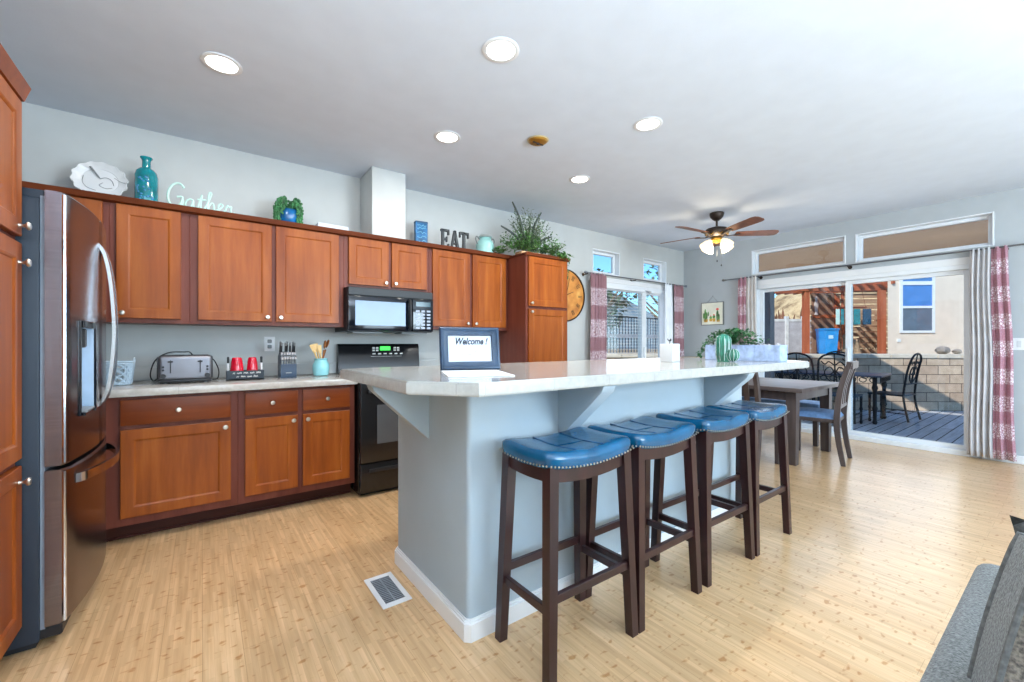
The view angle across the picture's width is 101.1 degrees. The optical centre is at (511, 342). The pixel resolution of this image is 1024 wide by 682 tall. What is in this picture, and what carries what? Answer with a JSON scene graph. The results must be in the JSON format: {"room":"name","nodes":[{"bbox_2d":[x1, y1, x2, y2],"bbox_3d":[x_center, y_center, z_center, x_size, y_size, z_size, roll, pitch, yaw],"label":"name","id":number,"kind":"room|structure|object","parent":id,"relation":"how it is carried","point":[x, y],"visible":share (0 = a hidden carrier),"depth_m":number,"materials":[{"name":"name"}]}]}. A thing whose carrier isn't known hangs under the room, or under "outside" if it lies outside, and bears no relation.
{"room":"kitchen","nodes":[
{"label":"kitchen","id":0,"kind":"room"},
{"bbox_2d":[22,102,683,373],"bbox_3d":[-0.271,-0.165,4.777,7.900,2.690,0.140,0,0,-36],"label":"wall","id":1,"kind":"structure","parent":0,"point":[54,141],"depth_m":3.38,"materials":[{"name":"paint"}]},
{"bbox_2d":[70,196,111,323],"bbox_3d":[-2.894,-0.520,2.538,0.720,0.780,0.360,0,0,-36],"label":"upper cabinet","id":2,"kind":"object","parent":1,"relation":"attached to","point":[100,209],"visible":0.02,"depth_m":2.64,"materials":[{"name":"brown wood"}]},
{"bbox_2d":[69,161,128,195],"bbox_3d":[-2.664,-1.040,2.734,0.275,0.256,0.148,0,0,-36],"label":"platter","id":3,"kind":"object","parent":2,"relation":"on","point":[101,177],"visible":0.75,"depth_m":2.71,"materials":[{"name":"white ceramic"}]},
{"bbox_2d":[110,203,189,324],"bbox_3d":[-2.442,-0.520,2.869,0.400,0.780,0.360,0,0,-36],"label":"upper cabinet","id":4,"kind":"object","parent":1,"relation":"attached to","point":[150,247],"visible":0.91,"depth_m":2.75,"materials":[{"name":"brown wood"}]},
{"bbox_2d":[134,156,157,200],"bbox_3d":[-2.454,-1.077,2.829,0.124,0.334,0.128,0,0,-36],"label":"bottle","id":5,"kind":"object","parent":4,"relation":"on","point":[145,178],"visible":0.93,"depth_m":2.79,"materials":[{"name":"teal glass"}]},
{"bbox_2d":[117,362,335,380],"bbox_3d":[-2.421,0.219,3.097,2.145,0.098,0.018,0,0,-36],"label":"backsplash","id":6,"kind":"structure","parent":1,"relation":"attached to","point":[140,373],"depth_m":3.26,"materials":[{"name":"paint"}]},
{"bbox_2d":[190,214,342,327],"bbox_3d":[-1.874,-0.520,3.286,1.010,0.780,0.360,0,0,-36],"label":"upper cabinet","id":7,"kind":"object","parent":1,"relation":"attached to","point":[244,274],"visible":0.98,"depth_m":3.12,"materials":[{"name":"brown wood"}]},
{"bbox_2d":[166,182,234,212],"bbox_3d":[-2.165,-1.003,2.951,0.396,0.184,0.024,0,0,-36],"label":"word sign","id":8,"kind":"object","parent":7,"relation":"on","point":[209,197],"visible":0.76,"depth_m":2.94,"materials":[{"name":"green paint"}]},
{"bbox_2d":[273,195,303,223],"bbox_3d":[-1.763,-1.028,3.313,0.212,0.236,0.188,0,0,-36],"label":"potted plant","id":9,"kind":"object","parent":7,"relation":"on","point":[291,212],"visible":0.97,"depth_m":3.26,"materials":[{"name":"green plant"}]},
{"bbox_2d":[264,337,274,350],"bbox_3d":[-1.974,0.008,3.432,0.076,0.118,0.010,0,0,-36],"label":"outlet","id":10,"kind":"object","parent":1,"relation":"attached to","point":[269,342],"visible":1,"depth_m":3.43,"materials":[{"name":"white paint"}]},
{"bbox_2d":[343,236,427,291],"bbox_3d":[-1.161,-0.685,3.810,0.760,0.450,0.360,0,0,-36],"label":"upper cabinet","id":11,"kind":"object","parent":1,"relation":"attached to","point":[367,263],"visible":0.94,"depth_m":3.66,"materials":[{"name":"brown wood"}]},
{"bbox_2d":[335,286,432,333],"bbox_3d":[-1.128,-0.270,3.765,0.750,0.376,0.470,0,0,-36],"label":"microwave","id":12,"kind":"object","parent":11,"relation":"attached to","point":[365,310],"visible":1,"depth_m":3.58,"materials":[{"name":"black plastic"}]},
{"bbox_2d":[414,220,427,242],"bbox_3d":[-0.866,-1.030,4.003,0.124,0.240,0.066,0,0,-30],"label":"sign","id":13,"kind":"object","parent":11,"relation":"on","point":[420,227],"visible":0.82,"depth_m":3.98,"materials":[{"name":"blue metal"}]},
{"bbox_2d":[428,248,506,330],"bbox_3d":[-0.489,-0.520,4.304,0.907,0.780,0.360,0,0,-36],"label":"upper cabinet","id":14,"kind":"object","parent":1,"relation":"attached to","point":[468,290],"visible":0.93,"depth_m":4.15,"materials":[{"name":"brown wood"}]},
{"bbox_2d":[22,181,511,259],"bbox_3d":[-1.554,-0.901,3.328,3.815,0.039,0.055,0,0,-36],"label":"crown molding","id":15,"kind":"structure","parent":14,"relation":"attached to","point":[104,197],"depth_m":3.02,"materials":[{"name":"brown wood"}]},
{"bbox_2d":[475,233,494,252],"bbox_3d":[-0.282,-1.028,4.421,0.190,0.234,0.190,0,0,5],"label":"milk can","id":16,"kind":"object","parent":14,"relation":"on","point":[485,243],"visible":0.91,"depth_m":4.35,"materials":[{"name":"teal ceramic"}]},
{"bbox_2d":[567,269,584,321],"bbox_3d":[0.687,-0.610,5.374,0.676,0.676,0.030,0,0,-36],"label":"wall clock","id":17,"kind":"object","parent":1,"relation":"attached to","point":[575,288],"visible":0.48,"depth_m":5.46,"materials":[{"name":"wood"}]},
{"bbox_2d":[592,248,619,275],"bbox_3d":[1.271,-1.115,5.904,0.560,0.330,0.144,0,0,-36],"label":"window","id":18,"kind":"structure","parent":1,"relation":"in","point":[615,257],"depth_m":6.01,"materials":[{"name":"white plastic"}]},
{"bbox_2d":[607,286,644,359],"bbox_3d":[1.564,0.130,6.005,1.030,1.830,0.037,0,0,-36],"label":"window blind","id":19,"kind":"object","parent":1,"relation":"attached to","point":[608,287],"visible":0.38,"depth_m":6.11,"materials":[{"name":"white plastic"}]},
{"bbox_2d":[588,275,664,289],"bbox_3d":[1.797,-0.873,6.202,1.920,0.065,0.012,0,0,-36],"label":"trim","id":20,"kind":"structure","parent":1,"relation":"attached to","point":[609,280],"depth_m":6.18,"materials":[{"name":"white paint"}]},
{"bbox_2d":[582,271,686,287],"bbox_3d":[1.871,-0.911,6.195,2.370,0.055,0.108,0,0,-36],"label":"curtain rod","id":21,"kind":"object","parent":1,"relation":"attached to","point":[585,272],"visible":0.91,"depth_m":6.05,"materials":[{"name":"grey metal"}]},
{"bbox_2d":[590,272,606,359],"bbox_3d":[1.156,0.107,5.626,0.352,2.076,0.096,0,0,-36],"label":"curtain","id":22,"kind":"object","parent":21,"relation":"hanging from","point":[598,283],"visible":0.52,"depth_m":5.61,"materials":[{"name":"brown fabric"}]},
{"bbox_2d":[665,283,672,343],"bbox_3d":[2.445,0.107,6.572,0.219,2.075,0.063,0,0,-41],"label":"curtain","id":23,"kind":"object","parent":21,"relation":"hanging from","point":[668,288],"visible":0.55,"depth_m":6.55,"materials":[{"name":"white fabric"}]},
{"bbox_2d":[674,284,683,356],"bbox_3d":[2.666,0.107,6.735,0.292,2.075,0.066,0,0,-39],"label":"curtain","id":24,"kind":"object","parent":21,"relation":"hanging from","point":[678,291],"visible":0.48,"depth_m":6.75,"materials":[{"name":"red fabric"}]},
{"bbox_2d":[607,283,664,357],"bbox_3d":[1.761,0.170,6.251,1.800,2.020,0.150,0,0,-36],"label":"window frame","id":25,"kind":"structure","parent":1,"relation":"in","point":[661,297],"depth_m":6.41,"materials":[{"name":"white plastic"}]},
{"bbox_2d":[643,258,665,282],"bbox_3d":[2.170,-1.115,6.564,0.590,0.330,0.144,0,0,-36],"label":"window","id":26,"kind":"structure","parent":1,"relation":"in","point":[661,265],"depth_m":6.68,"materials":[{"name":"white plastic"}]},
{"bbox_2d":[649,291,660,357],"bbox_3d":[2.200,0.130,6.472,0.250,1.830,0.037,0,0,-36],"label":"window blind","id":27,"kind":"object","parent":1,"relation":"attached to","point":[651,292],"visible":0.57,"depth_m":6.45,"materials":[{"name":"white plastic"}]},
{"bbox_2d":[360,166,404,238],"bbox_3d":[-1.172,-1.200,3.817,0.300,0.620,0.340,0,0,-36],"label":"cover","id":28,"kind":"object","parent":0,"point":[382,191],"depth_m":3.68,"materials":[{"name":"paint"}]},
{"bbox_2d":[0,0,1023,251],"bbox_3d":[1.780,-1.570,1.859,8.070,0.120,7.890,0,0,-36],"label":"ceiling","id":29,"kind":"structure","parent":0,"point":[793,115],"depth_m":2.53,"materials":[{"name":"paint"}]},
{"bbox_2d":[200,52,242,75],"bbox_3d":[-1.568,-1.506,2.279,0.192,0.007,0.192,0,0,-36],"label":"recessed light","id":30,"kind":"object","parent":29,"relation":"in","point":[218,62],"visible":1,"depth_m":2.27,"materials":[{"name":"white glass"}]},
{"bbox_2d":[434,130,459,143],"bbox_3d":[-0.474,-1.506,3.086,0.192,0.007,0.192,0,0,-36],"label":"recessed light","id":31,"kind":"object","parent":29,"relation":"in","point":[444,136],"visible":1,"depth_m":3.08,"materials":[{"name":"white glass"}]},
{"bbox_2d":[482,37,518,62],"bbox_3d":[-0.057,-1.506,2.173,0.192,0.007,0.192,0,0,-36],"label":"recessed light","id":32,"kind":"object","parent":29,"relation":"in","point":[497,49],"visible":1,"depth_m":2.17,"materials":[{"name":"white paint"}]},
{"bbox_2d":[527,135,548,145],"bbox_3d":[0.194,-1.492,3.135,0.164,0.036,0.164,0,0,-36],"label":"recessed light","id":33,"kind":"object","parent":29,"relation":"attached to","point":[536,140],"visible":1,"depth_m":3.10,"materials":[{"name":"glass"}]},
{"bbox_2d":[569,175,589,183],"bbox_3d":[0.624,-1.506,3.883,0.192,0.007,0.192,0,0,-36],"label":"recessed light","id":34,"kind":"object","parent":29,"relation":"in","point":[578,179],"visible":1,"depth_m":3.88,"materials":[{"name":"white paint"}]},
{"bbox_2d":[634,117,662,131],"bbox_3d":[0.938,-1.506,2.906,0.192,0.007,0.192,0,0,-36],"label":"recessed light","id":35,"kind":"object","parent":29,"relation":"in","point":[648,123],"visible":1,"depth_m":2.90,"materials":[{"name":"white paint"}]},
{"bbox_2d":[660,211,778,265],"bbox_3d":[2.341,-1.200,4.898,1.260,0.620,1.274,0,0,-36],"label":"ceiling fan","id":36,"kind":"object","parent":29,"relation":"hanging from","point":[716,233],"visible":1,"depth_m":4.82,"materials":[{"name":"brown wood"}]},
{"bbox_2d":[0,428,1023,681],"bbox_3d":[1.863,1.240,1.704,8.020,0.120,7.540,0,0,-36],"label":"floor","id":37,"kind":"structure","parent":0,"point":[883,548],"depth_m":1.92,"materials":[{"name":"brown wood"}]},
{"bbox_2d":[0,43,31,659],"bbox_3d":[-1.902,0.109,1.154,0.682,2.142,0.632,0,0,-36],"label":"pantry cabinet","id":38,"kind":"object","parent":37,"relation":"on","point":[14,89],"visible":1,"depth_m":1.49,"materials":[{"name":"brown wood"}]},
{"bbox_2d":[3,187,119,656],"bbox_3d":[-2.258,0.292,1.807,0.839,1.775,0.838,0,0,-36],"label":"refrigerator","id":39,"kind":"object","parent":37,"relation":"on","point":[65,391],"visible":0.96,"depth_m":1.65,"materials":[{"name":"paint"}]},
{"bbox_2d":[106,529,108,541],"bbox_3d":[-2.792,0.748,2.424,0.730,0.864,0.644,0,0,-36],"label":"base cabinet","id":40,"kind":"object","parent":37,"relation":"on","point":[107,530],"visible":0.05,"depth_m":2.51,"materials":[{"name":"brown wood"}]},
{"bbox_2d":[108,362,357,397],"bbox_3d":[-2.233,0.242,2.841,2.145,0.144,0.653,0,0,-36],"label":"countertop","id":41,"kind":"structure","parent":40,"relation":"on","point":[142,385],"depth_m":2.93,"materials":[{"name":"stone"}]},
{"bbox_2d":[106,357,135,384],"bbox_3d":[-2.513,0.180,2.695,0.158,0.173,0.137,0,0,-36],"label":"basket","id":42,"kind":"object","parent":41,"relation":"on","point":[128,366],"visible":0.73,"depth_m":2.67,"materials":[{"name":"white metal"}]},
{"bbox_2d":[150,351,218,383],"bbox_3d":[-2.226,0.162,2.875,0.383,0.210,0.238,0,0,-36],"label":"toaster","id":43,"kind":"object","parent":41,"relation":"on","point":[170,368],"visible":1,"depth_m":2.80,"materials":[{"name":"metal"}]},
{"bbox_2d":[226,356,263,380],"bbox_3d":[-1.954,0.183,3.086,0.230,0.168,0.112,0,0,-36],"label":"caddy","id":44,"kind":"object","parent":41,"relation":"on","point":[250,374],"visible":1,"depth_m":3.04,"materials":[{"name":"paint"}]},
{"bbox_2d":[230,357,243,370],"bbox_3d":[-2.003,0.181,3.067,0.086,0.152,0.110,0,0,-36],"label":"mug","id":45,"kind":"object","parent":44,"relation":"in","point":[236,363],"visible":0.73,"depth_m":3.03,"materials":[{"name":"red ceramic"}]},
{"bbox_2d":[226,369,263,380],"bbox_3d":[-1.955,0.234,3.087,0.230,0.068,0.110,0,0,-36],"label":"tray","id":46,"kind":"object","parent":44,"relation":"on","point":[250,374],"depth_m":3.04,"materials":[{"name":"paint"}]},
{"bbox_2d":[278,352,296,377],"bbox_3d":[-1.759,0.168,3.298,0.110,0.200,0.152,0,0,-36],"label":"knife block","id":47,"kind":"object","parent":41,"relation":"on","point":[286,370],"visible":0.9,"depth_m":3.25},
{"bbox_2d":[312,358,328,375],"bbox_3d":[-1.570,0.197,3.463,0.128,0.142,0.128,0,0,-36],"label":"utensil crock","id":48,"kind":"object","parent":41,"relation":"on","point":[320,367],"visible":1,"depth_m":3.42,"materials":[{"name":"teal ceramic"}]},
{"bbox_2d":[106,391,237,540],"bbox_3d":[-2.239,0.748,2.829,0.640,0.864,0.644,0,0,-36],"label":"base cabinet","id":49,"kind":"object","parent":37,"relation":"on","point":[177,464],"visible":0.98,"depth_m":2.59,"materials":[{"name":"brown wood"}]},
{"bbox_2d":[237,384,353,514],"bbox_3d":[-1.677,0.748,3.242,0.755,0.864,0.644,0,0,-36],"label":"base cabinet","id":50,"kind":"object","parent":37,"relation":"on","point":[296,445],"visible":0.98,"depth_m":2.99,"materials":[{"name":"brown wood"}]},
{"bbox_2d":[337,344,418,494],"bbox_3d":[-1.033,0.594,3.662,0.756,1.172,0.735,0,0,-36],"label":"stove","id":51,"kind":"object","parent":37,"relation":"on","point":[375,423],"visible":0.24,"depth_m":3.30,"materials":[{"name":"black metal"}]},
{"bbox_2d":[364,572,411,609],"bbox_3d":[-0.597,1.177,2.015,0.136,0.006,0.280,0,0,-36],"label":"floor vent","id":52,"kind":"object","parent":37,"relation":"in","point":[387,590],"visible":1,"depth_m":2.00,"materials":[{"name":"white metal"}]},
{"bbox_2d":[499,252,570,362],"bbox_3d":[0.202,0.136,4.619,0.605,2.088,0.670,0,0,-36],"label":"pantry cabinet","id":53,"kind":"object","parent":37,"relation":"on","point":[536,331],"visible":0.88,"depth_m":4.36,"materials":[{"name":"brown wood"}]},
{"bbox_2d":[492,202,572,279],"bbox_3d":[0.231,-1.066,4.481,0.901,0.771,0.450,0,0,-30],"label":"greenery","id":54,"kind":"object","parent":53,"relation":"on","point":[528,241],"visible":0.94,"depth_m":4.44,"materials":[{"name":"green plant"}]},
{"bbox_2d":[367,373,754,642],"bbox_3d":[0.487,0.679,2.458,2.534,1.002,1.045,0,0,-36],"label":"kitchen island","id":55,"kind":"object","parent":37,"relation":"on","point":[450,457],"visible":0.5,"depth_m":1.87,"materials":[{"name":"paint"}]},
{"bbox_2d":[340,357,808,396],"bbox_3d":[0.674,0.153,2.607,3.067,0.047,1.067,0,0,-36],"label":"island countertop","id":56,"kind":"structure","parent":55,"relation":"on","point":[529,377],"depth_m":1.84,"materials":[{"name":"stone"}]},
{"bbox_2d":[439,327,499,370],"bbox_3d":[-0.209,0.027,2.049,0.296,0.204,0.096,0,0,-23],"label":"picture frame","id":57,"kind":"object","parent":56,"relation":"on","point":[460,348],"visible":1,"depth_m":2.02,"materials":[{"name":"blue paint"}]},
{"bbox_2d":[441,370,514,376],"bbox_3d":[-0.155,0.128,1.782,0.260,0.004,0.340,0,0,-14],"label":"paper sheet","id":58,"kind":"object","parent":56,"relation":"on","point":[452,373],"visible":1,"depth_m":1.74,"materials":[{"name":"white paper"}]},
{"bbox_2d":[660,338,679,361],"bbox_3d":[1.089,0.049,2.909,0.096,0.161,0.096,0,0,-39],"label":"napkin holder","id":59,"kind":"object","parent":56,"relation":"on","point":[669,352],"visible":0.98,"depth_m":2.88,"materials":[{"name":"white ceramic"}]},
{"bbox_2d":[715,334,739,361],"bbox_3d":[1.493,0.032,2.925,0.102,0.195,0.152,0,0,-36],"label":"cactus figurine","id":60,"kind":"object","parent":56,"relation":"on","point":[723,351],"visible":1,"depth_m":2.90,"materials":[{"name":"green ceramic"}]},
{"bbox_2d":[696,327,786,361],"bbox_3d":[1.676,0.005,3.151,0.197,0.248,0.633,0,0,-36],"label":"planter","id":61,"kind":"object","parent":56,"relation":"on","point":[748,352],"visible":0.7,"depth_m":3.05,"materials":[{"name":"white wood"}]},
{"bbox_2d":[495,427,637,681],"bbox_3d":[0.222,0.780,1.696,0.480,0.800,0.328,0,0,-36],"label":"bar stool","id":62,"kind":"object","parent":37,"relation":"on","point":[577,454],"visible":1,"depth_m":1.66,"materials":[{"name":"brown wood"}]},
{"bbox_2d":[586,416,701,633],"bbox_3d":[0.611,0.780,1.985,0.480,0.800,0.328,0,0,-37],"label":"bar stool","id":63,"kind":"object","parent":37,"relation":"on","point":[651,438],"visible":0.71,"depth_m":1.94,"materials":[{"name":"brown wood"}]},
{"bbox_2d":[650,406,754,587],"bbox_3d":[1.043,0.780,2.305,0.480,0.800,0.328,0,0,-36],"label":"bar stool","id":64,"kind":"object","parent":37,"relation":"on","point":[712,424],"visible":0.8,"depth_m":2.26,"materials":[{"name":"brown wood"}]},
{"bbox_2d":[706,400,791,556],"bbox_3d":[1.446,0.780,2.601,0.480,0.800,0.328,0,0,-37],"label":"bar stool","id":65,"kind":"object","parent":37,"relation":"on","point":[764,416],"visible":0.66,"depth_m":2.57,"materials":[{"name":"brown wood"}]},
{"bbox_2d":[743,372,778,468],"bbox_3d":[2.277,0.679,4.142,0.545,1.008,0.452,0,0,-36],"label":"dining chair","id":66,"kind":"object","parent":37,"relation":"on","point":[757,393],"visible":0.09,"depth_m":3.88,"materials":[{"name":"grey wood"}]},
{"bbox_2d":[742,396,819,446],"bbox_3d":[3.260,0.938,5.360,0.360,0.485,1.220,0,0,-36],"label":"bench","id":67,"kind":"object","parent":37,"relation":"on","point":[803,403],"visible":0.22,"depth_m":4.88,"materials":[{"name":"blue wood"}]},
{"bbox_2d":[742,396,819,407],"bbox_3d":[3.260,0.720,5.360,0.350,0.050,1.210,0,0,-36],"label":"cushion","id":68,"kind":"object","parent":67,"relation":"on","point":[803,403],"depth_m":5.07,"materials":[{"name":"blue fabric"}]},
{"bbox_2d":[742,377,838,465],"bbox_3d":[2.697,0.804,4.875,1.120,0.752,1.535,0,0,-36],"label":"dining table","id":69,"kind":"object","parent":37,"relation":"on","point":[792,391],"visible":0.38,"depth_m":4.22,"materials":[{"name":"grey wood"}]},
{"bbox_2d":[799,360,858,466],"bbox_3d":[3.178,0.679,4.324,0.452,1.008,0.545,0,0,-44],"label":"dining chair","id":70,"kind":"object","parent":37,"relation":"on","point":[839,413],"visible":0.84,"depth_m":4.17,"materials":[{"name":"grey wood"}]},
{"bbox_2d":[799,407,843,418],"bbox_3d":[3.138,0.713,4.365,0.430,0.057,0.430,0,0,-44],"label":"seat cushion","id":71,"kind":"object","parent":70,"relation":"on","point":[805,412],"depth_m":4.23,"materials":[{"name":"blue fabric"}]},
{"bbox_2d":[920,563,999,681],"bbox_3d":[1.321,0.850,0.200,1.045,0.660,1.598,0,0,-36],"label":"sofa","id":72,"kind":"object","parent":37,"relation":"on","point":[950,660],"visible":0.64,"depth_m":0.85,"materials":[{"name":"grey fabric"}]},
{"bbox_2d":[967,531,1023,681],"bbox_3d":[1.002,0.558,0.494,0.661,0.518,0.249,0,0,41],"label":"cushion","id":73,"kind":"object","parent":72,"relation":"on","point":[998,650],"visible":1,"depth_m":0.68,"materials":[{"name":"grey fabric"}]},
{"bbox_2d":[1010,515,1023,532],"bbox_3d":[1.277,0.575,0.795,0.143,0.345,0.442,0,0,-41],"label":"throw pillow","id":74,"kind":"object","parent":72,"relation":"on","point":[1018,523],"visible":0.19,"depth_m":0.97,"materials":[{"name":"grey fabric"}]},
{"bbox_2d":[684,187,1023,457],"bbox_3d":[5.011,-0.165,4.140,0.140,2.690,7.140,0,0,-36],"label":"wall","id":75,"kind":"structure","parent":0,"point":[703,275],"depth_m":5.13,"materials":[{"name":"paint"}]},
{"bbox_2d":[701,299,723,324],"bbox_3d":[3.123,-0.507,6.571,0.022,0.456,0.356,0,0,-36],"label":"wall picture","id":76,"kind":"object","parent":75,"relation":"attached to","point":[712,313],"visible":1,"depth_m":6.56,"materials":[{"name":"white paper"}]},
{"bbox_2d":[751,235,845,274],"bbox_3d":[3.857,-1.157,5.705,0.144,0.355,1.110,0,0,-36],"label":"window","id":77,"kind":"structure","parent":75,"relation":"in","point":[755,254],"depth_m":5.71,"materials":[{"name":"white plastic"}]},
{"bbox_2d":[756,257,968,285],"bbox_3d":[4.133,-0.858,5.207,0.012,0.075,2.300,0,0,-36],"label":"trim","id":78,"kind":"structure","parent":75,"relation":"attached to","point":[964,260],"depth_m":5.01,"materials":[{"name":"white paint"}]},
{"bbox_2d":[756,264,976,457],"bbox_3d":[4.182,0.180,5.244,0.150,2.000,2.180,0,0,-36],"label":"door","id":79,"kind":"structure","parent":75,"relation":"in","point":[921,444],"depth_m":5.00,"materials":[{"name":"white plastic"}]},
{"bbox_2d":[722,243,1023,281],"bbox_3d":[4.094,-0.936,5.179,0.108,0.055,3.020,0,0,-36],"label":"curtain rod","id":80,"kind":"object","parent":75,"relation":"attached to","point":[849,266],"visible":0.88,"depth_m":4.92,"materials":[{"name":"grey metal"}]},
{"bbox_2d":[738,277,746,344],"bbox_3d":[3.348,0.095,6.134,0.077,2.100,0.142,0,0,-36],"label":"curtain","id":81,"kind":"object","parent":80,"relation":"hanging from","point":[741,282],"visible":0.32,"depth_m":6.13,"materials":[{"name":"fabric"}]},
{"bbox_2d":[746,276,756,344],"bbox_3d":[3.428,0.095,6.027,0.072,2.100,0.157,0,0,-30],"label":"curtain","id":82,"kind":"object","parent":80,"relation":"hanging from","point":[751,321],"visible":0.4,"depth_m":6.01,"materials":[{"name":"beige fabric"}]},
{"bbox_2d":[966,247,992,458],"bbox_3d":[4.725,0.095,4.260,0.084,2.100,0.181,0,0,-36],"label":"curtain","id":83,"kind":"object","parent":80,"relation":"hanging from","point":[980,380],"visible":1,"depth_m":4.25,"materials":[{"name":"grey fabric"}]},
{"bbox_2d":[991,245,1016,461],"bbox_3d":[4.819,0.095,4.133,0.087,2.100,0.169,0,0,-36],"label":"curtain","id":84,"kind":"object","parent":80,"relation":"hanging from","point":[1004,445],"visible":1,"depth_m":4.13,"materials":[{"name":"fabric"}]},
{"bbox_2d":[759,219,987,271],"bbox_3d":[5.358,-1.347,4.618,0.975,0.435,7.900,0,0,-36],"label":"window shade","id":85,"kind":"object","parent":75,"relation":"attached to","point":[970,233],"depth_m":5.69,"materials":[{"name":"beige fabric"}]},
{"bbox_2d":[855,211,993,262],"bbox_3d":[4.573,-1.153,4.730,0.144,0.345,1.120,0,0,-36],"label":"window","id":86,"kind":"structure","parent":75,"relation":"in","point":[859,238],"depth_m":4.67,"materials":[{"name":"white plastic"}]},
{"bbox_2d":[982,455,1023,464],"bbox_3d":[4.951,1.139,4.093,0.014,0.082,7.116,0,0,-36],"label":"baseboard","id":87,"kind":"structure","parent":75,"relation":"attached to","point":[1020,459],"depth_m":4.12,"materials":[{"name":"white paint"}]},
{"bbox_2d":[1013,338,1023,349],"bbox_3d":[4.942,0.010,4.108,0.010,0.118,0.165,0,0,-36],"label":"switch plate","id":88,"kind":"object","parent":75,"relation":"attached to","point":[1018,343],"visible":0.6,"depth_m":4.11,"materials":[{"name":"white paint"}]},
{"label":"outside","id":89,"kind":"structure","parent":0,"visible":0},
{"bbox_3d":[6.417,1.680,41.938,180.000,0.100,180.000,0,0,-36],"label":"ground","id":90,"kind":"structure","parent":89,"visible":0},
{"bbox_2d":[596,268,636,330],"bbox_3d":[4.339,-1.101,22.530,4.510,5.617,4.444,0,0,-17],"label":"tree","id":91,"kind":"object","parent":90,"relation":"on","point":[613,310],"visible":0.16,"depth_m":21.73,"materials":[{"name":"green plant"}]},
{"bbox_2d":[607,315,657,352],"bbox_3d":[2.248,0.375,12.818,8.200,2.510,0.160,0,0,-36],"label":"iron fence","id":92,"kind":"object","parent":90,"relation":"on","point":[610,335],"visible":0.13,"depth_m":13.90,"materials":[{"name":"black metal"}]},
{"bbox_2d":[644,265,657,319],"bbox_3d":[9.986,-1.790,27.679,4.099,6.979,4.063,0,0,-36],"label":"tree","id":93,"kind":"object","parent":90,"relation":"on","point":[653,266],"visible":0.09,"depth_m":28.00,"materials":[{"name":"green plant"}]},
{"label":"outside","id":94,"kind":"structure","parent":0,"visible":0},
{"bbox_2d":[608,349,887,353],"bbox_3d":[7.644,0.800,15.866,12.500,0.960,15.680,0,0,4],"label":"ground","id":95,"kind":"structure","parent":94,"point":[608,349],"depth_m":15.87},
{"bbox_2d":[775,316,810,352],"bbox_3d":[7.188,-0.251,13.080,4.950,1.139,0.100,0,0,4],"label":"vinyl fence","id":96,"kind":"object","parent":95,"relation":"on","point":[788,332],"visible":0.09,"depth_m":12.96,"materials":[{"name":"white plastic"}]},
{"bbox_2d":[815,328,839,353],"bbox_3d":[7.442,-0.011,9.954,0.340,0.660,0.365,0,0,4],"label":"recycling bin","id":97,"kind":"object","parent":95,"relation":"on","point":[826,338],"visible":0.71,"depth_m":9.81,"materials":[{"name":"blue plastic"}]},
{"bbox_2d":[775,281,894,353],"bbox_3d":[8.330,-0.706,10.200,3.600,2.049,2.100,0,0,4],"label":"pergola","id":98,"kind":"object","parent":95,"relation":"on","point":[826,317],"visible":0.47,"depth_m":10.48,"materials":[{"name":"red wood"}]},
{"bbox_2d":[888,274,963,353],"bbox_3d":[11.644,-1.250,9.996,6.760,3.139,2.080,0,0,4],"label":"house","id":99,"kind":"structure","parent":95,"relation":"on","point":[925,315],"depth_m":9.15,"materials":[{"name":"beige paint"}]},
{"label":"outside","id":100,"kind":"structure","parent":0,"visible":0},
{"bbox_2d":[801,410,963,444],"bbox_3d":[6.824,1.278,6.564,5.630,0.085,11.500,0,0,-36],"label":"deck","id":101,"kind":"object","parent":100,"point":[942,426],"visible":0.22,"depth_m":6.31,"materials":[{"name":"grey wood"}]},
{"bbox_2d":[765,292,774,377],"bbox_3d":[4.051,0.102,6.698,0.160,2.265,0.160,0,0,-36],"label":"patio post","id":102,"kind":"object","parent":101,"relation":"on","point":[769,296],"visible":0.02,"depth_m":6.62,"materials":[{"name":"wood"}]},
{"bbox_2d":[607,353,963,410],"bbox_3d":[7.150,0.720,7.874,12.545,1.030,0.376,0,0,4],"label":"wall","id":103,"kind":"structure","parent":101,"relation":"on","point":[940,383],"depth_m":7.71,"materials":[{"name":"beige brick"}]},
{"bbox_2d":[781,352,815,400],"bbox_3d":[4.708,0.690,6.855,0.546,1.088,0.500,0,0,-40],"label":"patio chair","id":104,"kind":"object","parent":101,"relation":"on","point":[796,353],"visible":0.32,"depth_m":6.65,"materials":[{"name":"black metal"}]},
{"bbox_2d":[775,370,891,424],"bbox_3d":[5.381,0.865,7.117,0.880,0.740,1.440,0,0,-40],"label":"patio table","id":105,"kind":"object","parent":101,"relation":"on","point":[884,377],"visible":0.74,"depth_m":6.83,"materials":[{"name":"metal"}]},
{"bbox_2d":[817,353,862,423],"bbox_3d":[5.004,0.690,6.452,0.546,1.088,0.500,0,0,-40],"label":"patio chair","id":106,"kind":"object","parent":101,"relation":"on","point":[835,372],"visible":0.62,"depth_m":6.32,"materials":[{"name":"black metal"}]},
{"bbox_2d":[867,353,921,422],"bbox_3d":[5.970,0.690,6.560,0.500,1.088,0.546,0,0,-30],"label":"patio chair","id":107,"kind":"object","parent":101,"relation":"on","point":[902,394],"visible":1,"depth_m":6.46,"materials":[{"name":"black metal"}]},
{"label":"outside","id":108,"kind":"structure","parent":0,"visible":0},
{"bbox_2d":[607,290,657,348],"bbox_3d":[1.781,-4.809,58.385,88.000,12.979,52.000,0,0,-36],"label":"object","id":109,"kind":"structure","parent":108,"point":[630,311],"depth_m":47.47,"materials":[{"name":"metal"}]},
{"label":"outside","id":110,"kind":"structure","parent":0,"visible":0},
{"bbox_2d":[775,292,887,348],"bbox_3d":[31.580,-4.169,38.088,44.000,11.699,22.000,0,0,-36],"label":"hillside","id":111,"kind":"structure","parent":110,"point":[791,304],"depth_m":32.55,"materials":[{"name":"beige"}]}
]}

